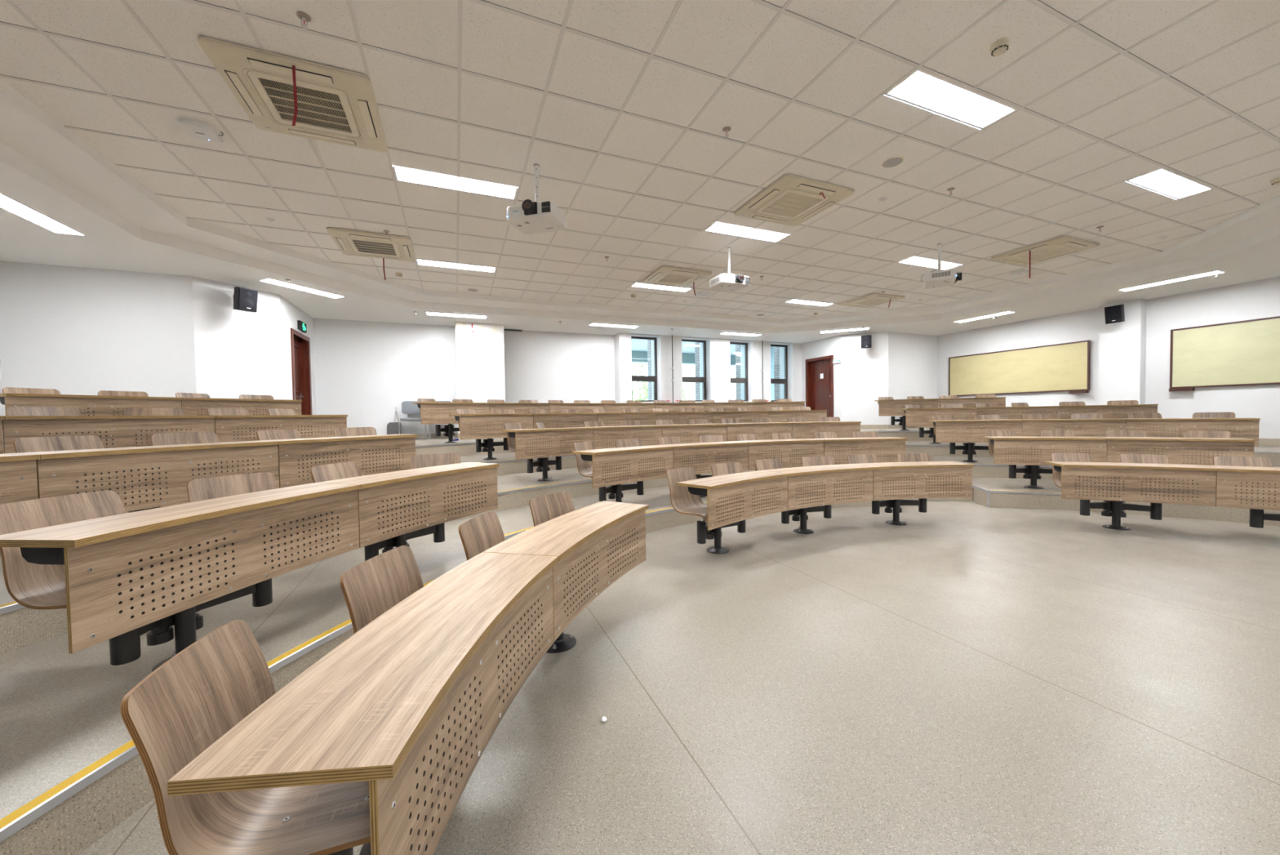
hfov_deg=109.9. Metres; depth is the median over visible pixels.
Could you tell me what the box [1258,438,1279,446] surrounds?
baseboard
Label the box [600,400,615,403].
swivel chair
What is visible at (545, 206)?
vent
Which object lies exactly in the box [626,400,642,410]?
swivel chair
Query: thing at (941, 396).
swivel chair
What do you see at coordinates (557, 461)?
swivel chair
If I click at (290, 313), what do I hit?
wall
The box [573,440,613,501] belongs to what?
swivel chair
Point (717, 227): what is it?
ceiling light
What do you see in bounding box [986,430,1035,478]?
swivel chair
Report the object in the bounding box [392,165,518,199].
ceiling light
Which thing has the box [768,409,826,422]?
desk
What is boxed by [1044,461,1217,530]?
desk
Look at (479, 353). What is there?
wall column
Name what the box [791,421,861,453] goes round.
desk
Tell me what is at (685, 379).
window
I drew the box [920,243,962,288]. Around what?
projector
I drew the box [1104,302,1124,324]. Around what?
wall speaker
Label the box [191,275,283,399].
wall pier
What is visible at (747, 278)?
vent
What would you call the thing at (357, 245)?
grille
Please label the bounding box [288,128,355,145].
outlet
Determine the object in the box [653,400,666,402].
swivel chair
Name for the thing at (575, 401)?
swivel chair
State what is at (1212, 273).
recessed light
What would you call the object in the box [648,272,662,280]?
outlet
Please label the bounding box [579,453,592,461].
tray
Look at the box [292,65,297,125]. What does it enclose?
ribbon
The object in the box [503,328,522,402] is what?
conduit
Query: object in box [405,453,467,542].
swivel chair
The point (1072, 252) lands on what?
vent
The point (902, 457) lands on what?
swivel chair
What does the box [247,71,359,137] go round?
grille
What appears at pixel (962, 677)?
floor
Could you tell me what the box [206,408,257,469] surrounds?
swivel chair
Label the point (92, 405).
desk
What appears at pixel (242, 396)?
swivel chair
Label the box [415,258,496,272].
ceiling light
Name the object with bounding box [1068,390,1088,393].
chalk tray
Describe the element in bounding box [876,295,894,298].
outlet
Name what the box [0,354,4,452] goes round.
wall
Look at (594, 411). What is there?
swivel chair
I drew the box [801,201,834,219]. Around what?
outlet
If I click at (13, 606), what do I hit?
trim
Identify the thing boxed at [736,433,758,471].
swivel chair
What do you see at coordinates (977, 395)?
swivel chair
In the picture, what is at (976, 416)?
swivel chair
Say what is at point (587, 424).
swivel chair
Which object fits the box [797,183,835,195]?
outlet
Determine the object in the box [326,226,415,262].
air conditioner
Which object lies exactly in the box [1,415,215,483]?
desk
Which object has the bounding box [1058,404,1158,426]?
desk
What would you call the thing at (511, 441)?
swivel chair
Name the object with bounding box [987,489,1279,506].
trim
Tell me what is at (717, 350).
wall
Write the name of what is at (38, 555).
tray
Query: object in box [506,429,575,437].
tray
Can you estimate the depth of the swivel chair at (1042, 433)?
6.66 m
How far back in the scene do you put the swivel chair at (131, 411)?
4.44 m
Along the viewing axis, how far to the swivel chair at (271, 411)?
5.42 m
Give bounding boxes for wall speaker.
[233,286,257,312]
[861,333,871,348]
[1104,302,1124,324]
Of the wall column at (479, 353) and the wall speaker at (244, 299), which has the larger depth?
the wall column at (479, 353)
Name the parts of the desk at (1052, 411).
modesty panel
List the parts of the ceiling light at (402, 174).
band rail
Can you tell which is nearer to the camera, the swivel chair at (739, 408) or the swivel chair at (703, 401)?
the swivel chair at (739, 408)
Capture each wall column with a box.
[455,321,505,433]
[1097,298,1146,430]
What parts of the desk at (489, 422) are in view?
post, plate, modesty panel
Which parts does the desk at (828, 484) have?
post, plate, modesty panel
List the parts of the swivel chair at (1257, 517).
swing arm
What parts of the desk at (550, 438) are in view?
post, plate, modesty panel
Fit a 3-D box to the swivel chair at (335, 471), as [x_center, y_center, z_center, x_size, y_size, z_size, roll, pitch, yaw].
[-1.930,0.606,3.158,0.532,0.702,0.416,-1,1,8]
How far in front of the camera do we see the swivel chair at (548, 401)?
10.09 m
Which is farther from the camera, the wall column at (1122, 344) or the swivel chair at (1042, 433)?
the wall column at (1122, 344)
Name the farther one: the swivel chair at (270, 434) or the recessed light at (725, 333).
the recessed light at (725, 333)
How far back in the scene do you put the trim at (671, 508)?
5.40 m
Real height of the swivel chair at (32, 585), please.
0.702 m
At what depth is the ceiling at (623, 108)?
3.81 m
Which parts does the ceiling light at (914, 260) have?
band rail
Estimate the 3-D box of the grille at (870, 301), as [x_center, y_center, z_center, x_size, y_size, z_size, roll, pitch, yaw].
[4.990,-2.732,9.726,0.592,0.030,0.592,-1,2,-22]
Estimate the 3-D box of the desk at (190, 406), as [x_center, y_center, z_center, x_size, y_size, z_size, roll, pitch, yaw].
[-5.307,0.002,5.968,0.472,0.750,1.284,0,2,29]
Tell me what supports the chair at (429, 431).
on the floor at (468, 449)
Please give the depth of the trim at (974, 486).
6.42 m
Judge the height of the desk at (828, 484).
0.750 m
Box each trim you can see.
[0,463,1052,613]
[0,579,434,842]
[124,444,1279,504]
[382,430,919,449]
[503,526,533,538]
[645,502,706,515]
[973,485,989,506]
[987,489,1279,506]
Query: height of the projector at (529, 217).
0.586 m
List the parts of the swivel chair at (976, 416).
swing arm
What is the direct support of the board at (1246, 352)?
attached to the wall at (1259, 299)
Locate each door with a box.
[290,328,312,435]
[805,355,833,417]
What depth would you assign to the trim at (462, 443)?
8.13 m
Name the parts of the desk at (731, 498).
post, plate, modesty panel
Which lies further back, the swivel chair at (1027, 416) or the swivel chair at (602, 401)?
the swivel chair at (602, 401)
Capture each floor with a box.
[0,440,1279,555]
[0,456,1279,654]
[0,476,1279,854]
[78,499,1279,854]
[115,426,1241,485]
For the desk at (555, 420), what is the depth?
8.00 m
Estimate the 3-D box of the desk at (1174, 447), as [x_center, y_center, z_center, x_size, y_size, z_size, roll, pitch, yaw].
[6.904,0.511,5.857,1.310,0.750,0.487,0,2,35]
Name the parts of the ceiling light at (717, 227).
band rail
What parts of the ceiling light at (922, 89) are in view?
band rail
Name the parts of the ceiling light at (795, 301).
band rail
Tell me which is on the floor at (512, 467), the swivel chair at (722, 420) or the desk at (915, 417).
the desk at (915, 417)
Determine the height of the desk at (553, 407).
0.750 m
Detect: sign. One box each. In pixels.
[297,320,306,333]
[832,358,842,363]
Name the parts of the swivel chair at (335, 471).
swing arm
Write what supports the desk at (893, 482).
on the floor at (962, 677)
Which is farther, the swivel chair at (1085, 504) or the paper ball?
the swivel chair at (1085, 504)
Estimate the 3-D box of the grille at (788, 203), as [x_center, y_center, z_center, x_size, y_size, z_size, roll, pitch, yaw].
[1.741,-2.566,5.163,0.592,0.030,0.592,-1,2,-22]
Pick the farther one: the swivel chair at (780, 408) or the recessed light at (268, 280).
the swivel chair at (780, 408)
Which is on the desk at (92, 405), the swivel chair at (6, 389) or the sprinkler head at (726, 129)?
the swivel chair at (6, 389)
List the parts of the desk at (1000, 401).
modesty panel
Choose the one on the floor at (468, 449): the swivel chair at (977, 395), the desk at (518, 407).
the desk at (518, 407)
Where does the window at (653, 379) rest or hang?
in the wall at (717, 350)
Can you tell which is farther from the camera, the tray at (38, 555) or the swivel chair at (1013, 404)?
the swivel chair at (1013, 404)
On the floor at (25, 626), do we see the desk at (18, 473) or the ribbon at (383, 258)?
the desk at (18, 473)
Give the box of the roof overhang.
[631,338,735,355]
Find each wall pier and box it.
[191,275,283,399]
[840,331,888,424]
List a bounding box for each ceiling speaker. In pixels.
[467,288,478,291]
[880,155,904,168]
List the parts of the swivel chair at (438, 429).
swing arm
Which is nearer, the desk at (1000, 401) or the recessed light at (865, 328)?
the desk at (1000, 401)
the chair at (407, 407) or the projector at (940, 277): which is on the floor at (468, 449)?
the chair at (407, 407)
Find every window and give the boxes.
[631,336,657,401]
[681,338,706,401]
[729,342,748,401]
[770,344,787,401]
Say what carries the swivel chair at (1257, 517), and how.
on the desk at (1227, 476)
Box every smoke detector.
[395,272,402,277]
[990,37,1009,56]
[1270,177,1279,185]
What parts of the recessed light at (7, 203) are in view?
band rail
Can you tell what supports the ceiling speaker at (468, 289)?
attached to the ceiling at (623, 108)
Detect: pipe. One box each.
[666,335,679,402]
[760,340,768,401]
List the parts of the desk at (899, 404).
post, modesty panel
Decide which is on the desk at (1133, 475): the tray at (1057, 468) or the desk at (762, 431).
the tray at (1057, 468)
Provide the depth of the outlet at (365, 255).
6.59 m
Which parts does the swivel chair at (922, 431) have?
swing arm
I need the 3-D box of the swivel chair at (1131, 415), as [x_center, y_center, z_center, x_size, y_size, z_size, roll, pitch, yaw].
[8.040,0.126,7.019,0.428,0.702,0.532,0,2,22]
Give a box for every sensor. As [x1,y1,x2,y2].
[265,217,275,221]
[878,196,887,201]
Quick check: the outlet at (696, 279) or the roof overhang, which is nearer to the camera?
the outlet at (696, 279)
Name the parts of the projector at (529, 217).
len glass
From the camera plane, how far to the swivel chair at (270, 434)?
4.16 m
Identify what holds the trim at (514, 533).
attached to the floor at (60, 709)
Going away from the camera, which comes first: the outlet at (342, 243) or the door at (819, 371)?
the outlet at (342, 243)
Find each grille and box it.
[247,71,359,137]
[346,237,400,257]
[654,272,697,284]
[756,189,828,218]
[850,297,889,306]
[882,157,902,167]
[1011,244,1076,262]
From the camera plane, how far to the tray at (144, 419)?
3.75 m
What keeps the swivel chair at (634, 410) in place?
on the desk at (609, 419)
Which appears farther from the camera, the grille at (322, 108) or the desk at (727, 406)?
the desk at (727, 406)
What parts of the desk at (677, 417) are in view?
modesty panel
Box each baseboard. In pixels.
[415,432,457,438]
[860,424,888,428]
[888,424,919,428]
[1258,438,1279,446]
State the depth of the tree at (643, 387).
22.67 m
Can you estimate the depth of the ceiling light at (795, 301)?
9.93 m
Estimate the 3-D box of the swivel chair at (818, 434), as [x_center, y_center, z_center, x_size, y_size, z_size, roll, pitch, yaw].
[3.050,0.431,7.013,0.437,0.702,0.532,-1,2,-14]
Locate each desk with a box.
[0,392,182,432]
[0,415,4,453]
[0,453,39,504]
[0,482,361,671]
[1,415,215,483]
[5,440,279,512]
[167,551,558,854]
[181,397,302,430]
[213,414,347,442]
[257,434,417,488]
[319,462,499,552]
[412,401,489,443]
[448,413,533,459]
[483,500,648,653]
[488,402,550,422]
[501,426,594,480]
[533,413,597,445]
[549,403,604,420]
[572,444,674,502]
[592,425,662,448]
[596,412,656,426]
[603,402,655,419]
[653,411,712,439]
[654,402,704,412]
[657,423,728,443]
[662,440,749,497]
[676,470,789,553]
[704,401,754,417]
[711,410,768,423]
[727,422,792,440]
[737,438,825,470]
[754,400,804,410]
[764,463,875,533]
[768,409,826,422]
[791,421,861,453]
[815,436,906,464]
[855,461,973,524]
[874,398,938,430]
[900,407,977,444]
[928,419,1022,462]
[938,396,1005,430]
[976,405,1059,430]
[982,435,1107,488]
[1022,418,1126,436]
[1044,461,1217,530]
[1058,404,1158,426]
[1100,436,1255,465]
[1125,417,1260,446]
[1200,464,1279,510]
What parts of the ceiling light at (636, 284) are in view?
band rail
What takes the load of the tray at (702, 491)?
on the desk at (731, 498)
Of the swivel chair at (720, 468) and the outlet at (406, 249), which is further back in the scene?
the outlet at (406, 249)
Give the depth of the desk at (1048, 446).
6.34 m
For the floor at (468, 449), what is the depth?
8.74 m
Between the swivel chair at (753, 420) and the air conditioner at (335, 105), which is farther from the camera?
the swivel chair at (753, 420)
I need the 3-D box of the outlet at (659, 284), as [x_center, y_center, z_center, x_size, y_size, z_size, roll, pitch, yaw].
[0.475,-2.613,8.246,0.470,0.017,0.077,-1,2,-22]
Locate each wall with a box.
[0,260,196,435]
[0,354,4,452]
[279,294,315,432]
[312,317,783,435]
[613,332,801,412]
[770,346,773,399]
[801,334,840,420]
[888,331,937,424]
[937,276,1279,438]
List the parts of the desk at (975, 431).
plate, post, modesty panel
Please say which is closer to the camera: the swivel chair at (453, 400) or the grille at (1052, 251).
the grille at (1052, 251)
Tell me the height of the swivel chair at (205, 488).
0.702 m
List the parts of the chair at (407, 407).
seat, backrest, frame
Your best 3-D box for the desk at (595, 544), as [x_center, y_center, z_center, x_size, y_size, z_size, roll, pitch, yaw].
[-0.378,0.932,2.664,0.497,0.750,1.308,0,2,21]
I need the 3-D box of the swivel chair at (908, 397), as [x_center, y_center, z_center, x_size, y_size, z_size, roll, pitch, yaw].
[6.769,-0.415,10.904,0.493,0.702,0.532,-1,1,5]
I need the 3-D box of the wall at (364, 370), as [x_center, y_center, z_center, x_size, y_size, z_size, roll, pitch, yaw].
[-1.045,-0.758,12.163,13.310,3.663,0.220,-1,2,-22]
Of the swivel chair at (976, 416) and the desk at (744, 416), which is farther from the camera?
the desk at (744, 416)
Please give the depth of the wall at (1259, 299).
8.85 m
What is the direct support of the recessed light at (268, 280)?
in the ceiling at (106, 245)
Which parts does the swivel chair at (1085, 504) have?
swing arm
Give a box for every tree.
[631,362,648,399]
[642,384,686,399]
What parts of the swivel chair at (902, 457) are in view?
swing arm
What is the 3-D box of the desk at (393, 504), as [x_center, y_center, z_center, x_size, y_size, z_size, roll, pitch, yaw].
[-1.668,0.703,3.396,0.487,0.750,1.310,0,2,23]
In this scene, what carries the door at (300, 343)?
attached to the wall at (290, 313)
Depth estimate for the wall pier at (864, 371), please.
12.49 m
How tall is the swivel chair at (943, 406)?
0.702 m
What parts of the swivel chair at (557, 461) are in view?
swing arm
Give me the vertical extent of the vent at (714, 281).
0.060 m
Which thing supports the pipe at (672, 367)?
attached to the wall at (717, 350)
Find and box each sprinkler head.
[296,11,311,29]
[722,126,731,137]
[946,187,955,195]
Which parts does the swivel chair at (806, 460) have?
swing arm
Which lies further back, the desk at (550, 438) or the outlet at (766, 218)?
the desk at (550, 438)
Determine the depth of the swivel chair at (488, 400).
9.31 m
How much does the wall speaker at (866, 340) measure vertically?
0.421 m
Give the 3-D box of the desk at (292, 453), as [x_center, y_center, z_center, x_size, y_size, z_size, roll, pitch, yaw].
[-2.856,0.467,4.324,0.481,0.750,1.313,0,2,26]
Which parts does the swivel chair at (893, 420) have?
swing arm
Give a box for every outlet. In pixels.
[224,70,262,115]
[246,57,333,84]
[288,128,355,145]
[335,237,348,250]
[349,234,391,241]
[357,99,377,137]
[360,254,397,259]
[402,245,410,257]
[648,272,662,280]
[653,283,677,286]
[672,270,697,275]
[687,277,702,284]
[748,188,779,209]
[752,215,786,222]
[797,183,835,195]
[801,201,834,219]
[848,297,866,303]
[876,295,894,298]
[1002,259,1024,264]
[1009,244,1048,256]
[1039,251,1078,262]
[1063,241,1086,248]
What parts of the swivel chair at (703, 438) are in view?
swing arm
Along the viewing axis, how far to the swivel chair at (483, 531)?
2.44 m
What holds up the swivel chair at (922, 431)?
on the desk at (915, 417)
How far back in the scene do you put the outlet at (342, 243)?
6.08 m
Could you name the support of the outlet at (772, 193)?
attached to the air conditioner at (792, 200)
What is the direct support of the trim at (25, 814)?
attached to the floor at (60, 709)
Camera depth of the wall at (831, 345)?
13.06 m
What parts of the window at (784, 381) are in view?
opening sash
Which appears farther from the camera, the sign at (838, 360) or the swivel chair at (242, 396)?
the sign at (838, 360)
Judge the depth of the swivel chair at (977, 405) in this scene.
9.41 m
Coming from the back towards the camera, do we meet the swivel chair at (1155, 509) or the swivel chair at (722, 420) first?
the swivel chair at (722, 420)
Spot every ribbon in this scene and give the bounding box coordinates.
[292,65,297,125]
[382,257,386,279]
[1028,250,1031,278]
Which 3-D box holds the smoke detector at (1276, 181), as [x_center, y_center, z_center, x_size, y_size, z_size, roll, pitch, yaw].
[6.854,-2.638,4.817,0.104,0.056,0.104,-1,2,-22]
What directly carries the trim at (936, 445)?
attached to the floor at (512, 467)
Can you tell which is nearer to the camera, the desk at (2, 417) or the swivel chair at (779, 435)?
the desk at (2, 417)
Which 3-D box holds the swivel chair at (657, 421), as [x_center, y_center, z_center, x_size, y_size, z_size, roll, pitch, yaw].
[0.569,0.218,7.835,0.416,0.702,0.532,-2,2,-35]
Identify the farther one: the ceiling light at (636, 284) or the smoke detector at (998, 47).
the ceiling light at (636, 284)
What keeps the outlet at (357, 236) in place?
attached to the air conditioner at (350, 242)
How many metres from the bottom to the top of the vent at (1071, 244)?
0.017 m
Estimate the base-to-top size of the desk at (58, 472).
0.750 m
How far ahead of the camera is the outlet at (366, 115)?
3.57 m
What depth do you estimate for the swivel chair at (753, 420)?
8.62 m
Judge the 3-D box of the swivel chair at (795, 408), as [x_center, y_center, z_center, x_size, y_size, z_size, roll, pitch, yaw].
[3.676,-0.114,9.947,0.506,0.698,0.548,-1,1,-2]
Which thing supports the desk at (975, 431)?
on the floor at (25, 626)
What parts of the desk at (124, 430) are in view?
modesty panel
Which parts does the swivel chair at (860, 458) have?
swing arm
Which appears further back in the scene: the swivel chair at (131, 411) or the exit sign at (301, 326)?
the exit sign at (301, 326)
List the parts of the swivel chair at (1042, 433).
swing arm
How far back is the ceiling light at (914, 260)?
7.39 m
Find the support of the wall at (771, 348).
on the ground
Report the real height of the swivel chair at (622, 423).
0.702 m
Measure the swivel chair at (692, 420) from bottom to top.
0.702 m
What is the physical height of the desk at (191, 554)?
0.750 m
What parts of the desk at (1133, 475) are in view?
post, plate, modesty panel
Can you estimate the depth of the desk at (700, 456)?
6.01 m
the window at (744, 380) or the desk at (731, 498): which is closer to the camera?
the desk at (731, 498)
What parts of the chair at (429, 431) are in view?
frame, backrest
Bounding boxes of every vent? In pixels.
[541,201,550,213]
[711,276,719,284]
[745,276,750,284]
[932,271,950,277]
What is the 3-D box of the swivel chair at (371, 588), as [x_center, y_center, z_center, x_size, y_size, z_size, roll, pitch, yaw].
[-0.783,0.855,1.721,0.540,0.702,0.460,-1,1,4]
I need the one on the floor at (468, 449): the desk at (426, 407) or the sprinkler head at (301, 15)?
the desk at (426, 407)
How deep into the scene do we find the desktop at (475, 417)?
7.14 m
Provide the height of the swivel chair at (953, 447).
0.702 m
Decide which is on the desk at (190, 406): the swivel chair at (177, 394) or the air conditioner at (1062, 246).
the swivel chair at (177, 394)
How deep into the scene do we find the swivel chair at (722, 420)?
8.48 m
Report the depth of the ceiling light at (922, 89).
3.53 m
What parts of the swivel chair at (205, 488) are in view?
swing arm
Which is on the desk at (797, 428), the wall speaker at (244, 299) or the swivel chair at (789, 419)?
the swivel chair at (789, 419)
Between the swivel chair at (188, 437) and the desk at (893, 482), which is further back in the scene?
the desk at (893, 482)
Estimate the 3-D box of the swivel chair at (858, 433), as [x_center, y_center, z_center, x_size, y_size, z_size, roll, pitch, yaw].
[3.622,0.421,7.034,0.476,0.698,0.548,-1,1,-3]
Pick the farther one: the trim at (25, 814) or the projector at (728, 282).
the projector at (728, 282)
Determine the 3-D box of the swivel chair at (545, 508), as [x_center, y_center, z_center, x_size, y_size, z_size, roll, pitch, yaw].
[-0.425,0.817,2.981,0.532,0.702,0.446,0,2,32]
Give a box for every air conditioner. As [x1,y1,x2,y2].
[197,35,387,152]
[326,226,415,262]
[640,265,711,288]
[733,173,854,226]
[837,292,905,307]
[991,235,1099,266]
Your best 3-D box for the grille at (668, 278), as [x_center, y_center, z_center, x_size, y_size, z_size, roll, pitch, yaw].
[0.621,-2.619,7.891,0.592,0.030,0.592,-1,2,-22]
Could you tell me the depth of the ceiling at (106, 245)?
7.33 m
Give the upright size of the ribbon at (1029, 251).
0.420 m
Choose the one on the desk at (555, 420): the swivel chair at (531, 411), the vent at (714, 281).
the swivel chair at (531, 411)
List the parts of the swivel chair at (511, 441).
swing arm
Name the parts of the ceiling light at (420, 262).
band rail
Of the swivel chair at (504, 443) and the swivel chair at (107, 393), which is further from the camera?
the swivel chair at (504, 443)
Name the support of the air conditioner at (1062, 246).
attached to the ceiling at (623, 108)
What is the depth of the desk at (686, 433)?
7.61 m
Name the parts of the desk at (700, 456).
modesty panel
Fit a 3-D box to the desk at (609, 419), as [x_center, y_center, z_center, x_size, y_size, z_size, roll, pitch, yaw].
[-0.332,0.083,8.861,1.302,0.750,0.476,-2,2,-27]
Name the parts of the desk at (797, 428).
modesty panel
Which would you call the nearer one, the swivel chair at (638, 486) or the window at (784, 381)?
the swivel chair at (638, 486)
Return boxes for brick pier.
[647,339,652,399]
[694,342,699,399]
[735,344,740,399]
[773,346,779,399]
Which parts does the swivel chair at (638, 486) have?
swing arm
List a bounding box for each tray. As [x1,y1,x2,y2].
[1,417,174,420]
[19,546,64,564]
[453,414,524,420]
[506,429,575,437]
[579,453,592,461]
[687,486,706,496]
[1053,465,1061,471]
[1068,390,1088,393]
[1168,387,1195,391]
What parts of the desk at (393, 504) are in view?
post, modesty panel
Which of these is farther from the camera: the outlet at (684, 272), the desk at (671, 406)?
the desk at (671, 406)
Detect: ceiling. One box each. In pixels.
[0,0,1279,319]
[0,159,1279,343]
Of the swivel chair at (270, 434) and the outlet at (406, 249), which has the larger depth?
the outlet at (406, 249)
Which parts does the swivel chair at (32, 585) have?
swing arm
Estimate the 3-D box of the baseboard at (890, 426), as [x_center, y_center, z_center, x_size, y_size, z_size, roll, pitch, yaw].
[7.729,-0.047,12.681,1.980,0.110,0.012,-1,2,-22]
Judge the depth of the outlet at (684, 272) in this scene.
7.54 m
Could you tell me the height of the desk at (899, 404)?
0.750 m
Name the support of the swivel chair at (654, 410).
on the desk at (677, 417)
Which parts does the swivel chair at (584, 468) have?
swing arm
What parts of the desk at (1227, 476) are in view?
modesty panel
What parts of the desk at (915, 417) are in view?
post, modesty panel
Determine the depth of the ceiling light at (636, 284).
8.56 m
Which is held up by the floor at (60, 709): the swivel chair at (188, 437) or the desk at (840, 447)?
the desk at (840, 447)
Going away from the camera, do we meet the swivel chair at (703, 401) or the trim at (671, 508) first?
the trim at (671, 508)
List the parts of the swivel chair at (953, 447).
swing arm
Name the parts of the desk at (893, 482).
post, plate, modesty panel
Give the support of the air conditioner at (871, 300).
attached to the ceiling at (623, 108)
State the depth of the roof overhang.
17.55 m
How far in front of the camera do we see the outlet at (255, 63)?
3.07 m
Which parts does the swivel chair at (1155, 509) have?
swing arm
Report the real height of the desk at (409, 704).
0.750 m
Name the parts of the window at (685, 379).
opening sash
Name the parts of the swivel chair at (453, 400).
swing arm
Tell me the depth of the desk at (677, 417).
9.16 m
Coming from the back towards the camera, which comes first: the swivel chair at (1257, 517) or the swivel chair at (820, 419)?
the swivel chair at (820, 419)
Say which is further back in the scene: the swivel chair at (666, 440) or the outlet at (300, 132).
the swivel chair at (666, 440)
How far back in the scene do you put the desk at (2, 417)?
3.25 m
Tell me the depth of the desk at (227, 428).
4.91 m
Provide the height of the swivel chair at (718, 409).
0.702 m
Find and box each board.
[948,339,1090,395]
[1168,315,1279,391]
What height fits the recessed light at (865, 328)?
0.009 m
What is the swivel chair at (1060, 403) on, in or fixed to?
on the desk at (1064, 411)
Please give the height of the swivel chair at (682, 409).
0.698 m
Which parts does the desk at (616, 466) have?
post, modesty panel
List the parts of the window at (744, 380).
opening sash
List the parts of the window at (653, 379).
opening sash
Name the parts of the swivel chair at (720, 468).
swing arm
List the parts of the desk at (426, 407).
post, modesty panel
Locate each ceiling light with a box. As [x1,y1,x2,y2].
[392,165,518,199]
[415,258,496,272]
[631,282,692,292]
[704,222,789,242]
[786,298,833,306]
[884,68,1017,129]
[897,256,961,270]
[1126,168,1213,199]
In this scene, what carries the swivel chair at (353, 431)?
on the desk at (292, 453)
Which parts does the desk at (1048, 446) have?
post, plate, modesty panel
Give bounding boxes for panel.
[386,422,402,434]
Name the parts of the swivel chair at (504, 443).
swing arm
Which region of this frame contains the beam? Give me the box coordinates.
[631,350,735,365]
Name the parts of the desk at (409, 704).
plate, modesty panel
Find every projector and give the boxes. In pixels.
[506,163,567,234]
[709,246,750,291]
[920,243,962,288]
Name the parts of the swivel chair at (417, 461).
swing arm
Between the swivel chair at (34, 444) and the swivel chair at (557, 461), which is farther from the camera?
the swivel chair at (557, 461)
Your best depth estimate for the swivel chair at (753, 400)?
11.62 m
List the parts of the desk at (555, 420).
modesty panel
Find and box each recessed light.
[0,192,87,235]
[257,277,346,298]
[425,311,487,318]
[588,323,639,328]
[720,332,760,336]
[819,327,870,333]
[952,311,1015,322]
[1116,270,1226,291]
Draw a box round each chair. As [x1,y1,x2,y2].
[0,489,163,665]
[2,386,60,394]
[5,406,81,434]
[13,435,159,503]
[97,390,148,444]
[115,407,183,472]
[120,618,370,854]
[150,431,221,483]
[175,392,210,414]
[186,471,277,611]
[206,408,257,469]
[239,394,273,414]
[256,429,306,472]
[267,408,306,459]
[310,461,390,560]
[333,426,390,469]
[339,545,423,633]
[393,400,426,439]
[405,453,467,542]
[417,398,453,435]
[428,400,454,439]
[452,399,473,431]
[456,408,492,452]
[457,511,505,559]
[487,399,504,402]
[491,408,515,450]
[504,422,547,472]
[519,400,537,413]
[528,408,548,425]
[528,491,574,526]
[535,422,573,470]
[547,400,563,403]
[560,408,580,424]
[573,400,590,426]
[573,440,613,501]
[583,421,609,447]
[591,408,608,413]
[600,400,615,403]
[615,438,643,494]
[619,420,647,444]
[622,408,641,419]
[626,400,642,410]
[652,408,668,412]
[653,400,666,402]
[655,419,680,441]
[657,436,680,444]
[666,466,711,543]
[679,400,694,402]
[680,408,697,418]
[688,418,709,440]
[698,435,725,478]
[702,400,715,402]
[707,407,724,411]
[711,462,745,532]
[720,418,742,433]
[728,399,743,408]
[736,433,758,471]
[737,407,755,411]
[751,399,765,410]
[751,417,772,451]
[755,458,796,523]
[765,406,782,432]
[771,432,795,467]
[776,398,791,408]
[786,417,806,449]
[793,406,810,410]
[801,456,834,518]
[813,431,836,457]
[818,417,840,435]
[847,453,889,514]
[852,431,884,461]
[878,396,901,425]
[897,453,933,512]
[904,404,931,437]
[906,395,924,406]
[932,415,965,453]
[939,395,957,398]
[940,404,964,419]
[973,414,1001,449]
[975,394,995,397]
[975,403,997,414]
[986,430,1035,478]
[1011,402,1030,417]
[1021,413,1048,435]
[1038,430,1093,473]
[1050,453,1119,515]
[1058,401,1085,418]
[1071,413,1104,453]
[1106,400,1138,430]
[1106,430,1147,454]
[1120,453,1192,519]
[1127,413,1166,454]
[1182,430,1231,484]
[1192,412,1235,431]
[1213,456,1279,528]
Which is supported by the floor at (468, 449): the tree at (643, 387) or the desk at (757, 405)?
the desk at (757, 405)
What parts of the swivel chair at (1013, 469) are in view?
swing arm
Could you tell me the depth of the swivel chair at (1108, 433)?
6.33 m
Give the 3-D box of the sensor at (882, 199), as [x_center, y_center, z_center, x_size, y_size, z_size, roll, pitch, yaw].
[2.779,-2.600,5.134,0.090,0.026,0.090,-1,2,-22]
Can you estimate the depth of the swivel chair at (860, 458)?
5.72 m
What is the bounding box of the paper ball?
[600,715,606,721]
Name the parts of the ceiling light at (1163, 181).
band rail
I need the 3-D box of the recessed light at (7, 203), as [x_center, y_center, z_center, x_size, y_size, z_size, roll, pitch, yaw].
[-6.331,-2.215,4.623,0.270,0.009,1.200,-1,2,-22]
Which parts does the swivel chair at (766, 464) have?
swing arm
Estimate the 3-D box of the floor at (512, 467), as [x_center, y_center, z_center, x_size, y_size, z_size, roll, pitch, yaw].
[1.556,0.850,5.948,18.550,0.690,9.295,-1,2,-22]
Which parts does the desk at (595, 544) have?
post, plate, modesty panel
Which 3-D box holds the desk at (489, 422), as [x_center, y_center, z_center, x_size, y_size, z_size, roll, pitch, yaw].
[-2.415,0.152,7.376,1.302,0.750,0.476,-2,2,-44]
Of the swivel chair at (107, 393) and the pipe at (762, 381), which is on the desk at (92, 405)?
the swivel chair at (107, 393)
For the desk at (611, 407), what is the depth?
10.29 m
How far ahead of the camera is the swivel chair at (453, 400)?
8.84 m

